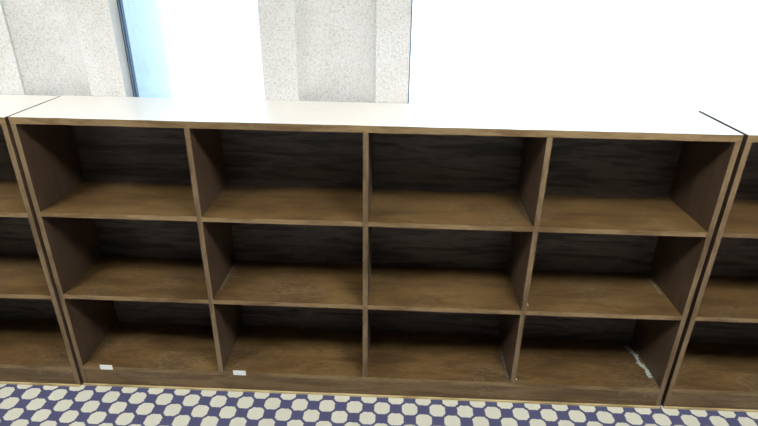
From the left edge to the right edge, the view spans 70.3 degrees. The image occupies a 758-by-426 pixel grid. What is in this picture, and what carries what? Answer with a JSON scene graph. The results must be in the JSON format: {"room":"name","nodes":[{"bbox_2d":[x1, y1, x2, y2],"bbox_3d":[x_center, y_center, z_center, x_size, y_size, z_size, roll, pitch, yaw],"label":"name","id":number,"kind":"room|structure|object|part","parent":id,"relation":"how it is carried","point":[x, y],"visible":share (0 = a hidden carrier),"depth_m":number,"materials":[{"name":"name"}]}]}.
{"room":"library","nodes":[
{"label":"library","id":0,"kind":"room"},
{"bbox_2d":[0,0,411,102],"bbox_3d":[0.022,-0.687,2.300,12.500,2.870,0.620,2,25,2],"label":"wall","id":1,"kind":"structure","parent":0,"point":[312,50],"depth_m":2.06,"materials":[{"name":"concrete"}]},
{"bbox_2d":[116,0,138,96],"bbox_3d":[-0.709,-0.956,1.941,0.548,1.500,0.020,2,25,2],"label":"window","id":2,"kind":"structure","parent":1,"relation":"in","point":[120,6],"depth_m":2.09,"materials":[{"name":"blue metal"}]},
{"bbox_2d":[408,0,412,102],"bbox_3d":[0.993,-0.905,1.888,1.746,1.500,0.018,2,25,2],"label":"window","id":3,"kind":"structure","parent":1,"relation":"in","point":[412,0],"depth_m":2.05,"materials":[{"name":"blue metal"}]},
{"bbox_2d":[0,384,757,425],"bbox_3d":[-0.144,2.066,-0.358,12.500,0.120,7.130,2,25,2],"label":"floor","id":4,"kind":"structure","parent":0,"point":[20,405],"depth_m":2.20,"materials":[{"name":"carpet"}]},
{"bbox_2d":[0,95,82,386],"bbox_3d":[-2.483,0.106,2.241,2.440,1.173,0.332,2,25,2],"label":"bookcase","id":5,"kind":"object","parent":4,"relation":"on","point":[36,346],"visible":0.57,"depth_m":2.29,"materials":[{"name":"brown wood"}]},
{"bbox_3d":[-1.574,-0.066,2.116,0.589,0.020,0.308,2,25,2],"label":"shelf","id":6,"kind":"part","parent":5,"relation":"part of","materials":[{"name":"brown wood"}]},
{"bbox_3d":[-1.579,0.260,2.268,0.589,0.020,0.308,2,25,2],"label":"shelf","id":7,"kind":"part","parent":5,"relation":"part of","materials":[{"name":"brown wood"}]},
{"bbox_3d":[-2.476,0.016,2.369,2.402,1.068,0.008,2,25,2],"label":"panel","id":8,"kind":"part","parent":5,"relation":"part of","materials":[{"name":"brown wood"}]},
{"bbox_3d":[-2.490,0.557,2.447,2.402,0.021,0.309,2,25,2],"label":"shelf","id":9,"kind":"part","parent":5,"relation":"part of","materials":[{"name":"brown wood"}]},
{"bbox_2d":[8,95,743,408],"bbox_3d":[-0.038,0.175,2.173,2.440,1.173,0.332,2,25,2],"label":"bookcase","id":10,"kind":"object","parent":4,"relation":"on","point":[357,249],"visible":1,"depth_m":2.18,"materials":[{"name":"brown laminate"}]},
{"bbox_3d":[-1.248,0.150,2.217,0.019,1.148,0.317,2,25,2],"label":"panel","id":11,"kind":"part","parent":10,"relation":"part of","materials":[{"name":"brown wood"}]},
{"bbox_3d":[-0.946,-0.051,2.105,0.579,0.020,0.308,2,25,2],"label":"shelf","id":12,"kind":"part","parent":10,"relation":"part of","materials":[{"name":"brown wood"}]},
{"bbox_3d":[-0.951,0.274,2.257,0.579,0.020,0.308,2,25,2],"label":"shelf","id":13,"kind":"part","parent":10,"relation":"part of","materials":[{"name":"brown wood"}]},
{"bbox_3d":[-0.345,-0.033,2.086,0.586,0.020,0.308,2,25,2],"label":"shelf","id":14,"kind":"part","parent":10,"relation":"part of","materials":[{"name":"brown wood"}]},
{"bbox_3d":[-0.350,0.292,2.238,0.586,0.020,0.308,2,25,2],"label":"shelf","id":15,"kind":"part","parent":10,"relation":"part of","materials":[{"name":"brown wood"}]},
{"bbox_3d":[-0.045,0.626,2.379,2.402,0.021,0.309,2,25,2],"label":"shelf","id":16,"kind":"part","parent":10,"relation":"part of","materials":[{"name":"brown wood"}]},
{"bbox_3d":[-0.031,0.085,2.301,2.402,1.068,0.008,2,25,2],"label":"panel","id":17,"kind":"part","parent":10,"relation":"part of","materials":[{"name":"brown wood"}]},
{"bbox_3d":[0.257,0.310,2.219,0.590,0.020,0.308,2,25,2],"label":"shelf","id":18,"kind":"part","parent":10,"relation":"part of","materials":[{"name":"brown wood"}]},
{"bbox_3d":[0.262,-0.015,2.067,0.590,0.020,0.308,2,25,2],"label":"shelf","id":19,"kind":"part","parent":10,"relation":"part of","materials":[{"name":"brown wood"}]},
{"bbox_3d":[0.865,0.329,2.200,0.589,0.020,0.308,2,25,2],"label":"shelf","id":20,"kind":"part","parent":10,"relation":"part of","materials":[{"name":"brown wood"}]},
{"bbox_3d":[0.870,0.003,2.048,0.589,0.020,0.308,2,25,2],"label":"shelf","id":21,"kind":"part","parent":10,"relation":"part of","materials":[{"name":"brown wood"}]},
{"bbox_3d":[1.171,0.222,2.140,0.019,1.148,0.317,2,25,2],"label":"panel","id":22,"kind":"part","parent":10,"relation":"part of","materials":[{"name":"brown wood"}]},
{"bbox_2d":[661,110,757,412],"bbox_3d":[2.416,0.248,2.097,2.440,1.173,0.332,2,25,2],"label":"bookcase","id":23,"kind":"object","parent":4,"relation":"on","point":[714,367],"visible":0.59,"depth_m":2.21,"materials":[{"name":"brown wood"}]},
{"bbox_3d":[2.409,0.699,2.304,2.402,0.021,0.309,2,25,2],"label":"shelf","id":24,"kind":"part","parent":23,"relation":"part of","materials":[{"name":"brown wood"}]},
{"bbox_3d":[2.423,0.157,2.226,2.402,1.068,0.008,2,25,2],"label":"panel","id":25,"kind":"part","parent":23,"relation":"part of","materials":[{"name":"brown wood"}]},
{"bbox_3d":[1.504,0.347,2.181,0.579,0.020,0.308,2,25,2],"label":"shelf","id":26,"kind":"part","parent":23,"relation":"part of","materials":[{"name":"brown wood"}]},
{"bbox_3d":[1.508,0.021,2.030,0.579,0.020,0.308,2,25,2],"label":"shelf","id":27,"kind":"part","parent":23,"relation":"part of","materials":[{"name":"brown wood"}]},
{"label":"outside","id":28,"kind":"structure","parent":0,"visible":0},
{"bbox_2d":[161,0,757,111],"bbox_3d":[-0.329,-8.757,23.216,60.000,0.180,44.050,2,25,2],"label":"sky","id":29,"kind":"structure","parent":28,"point":[696,55],"depth_m":12.01,"materials":[{"name":"white"}]}
]}

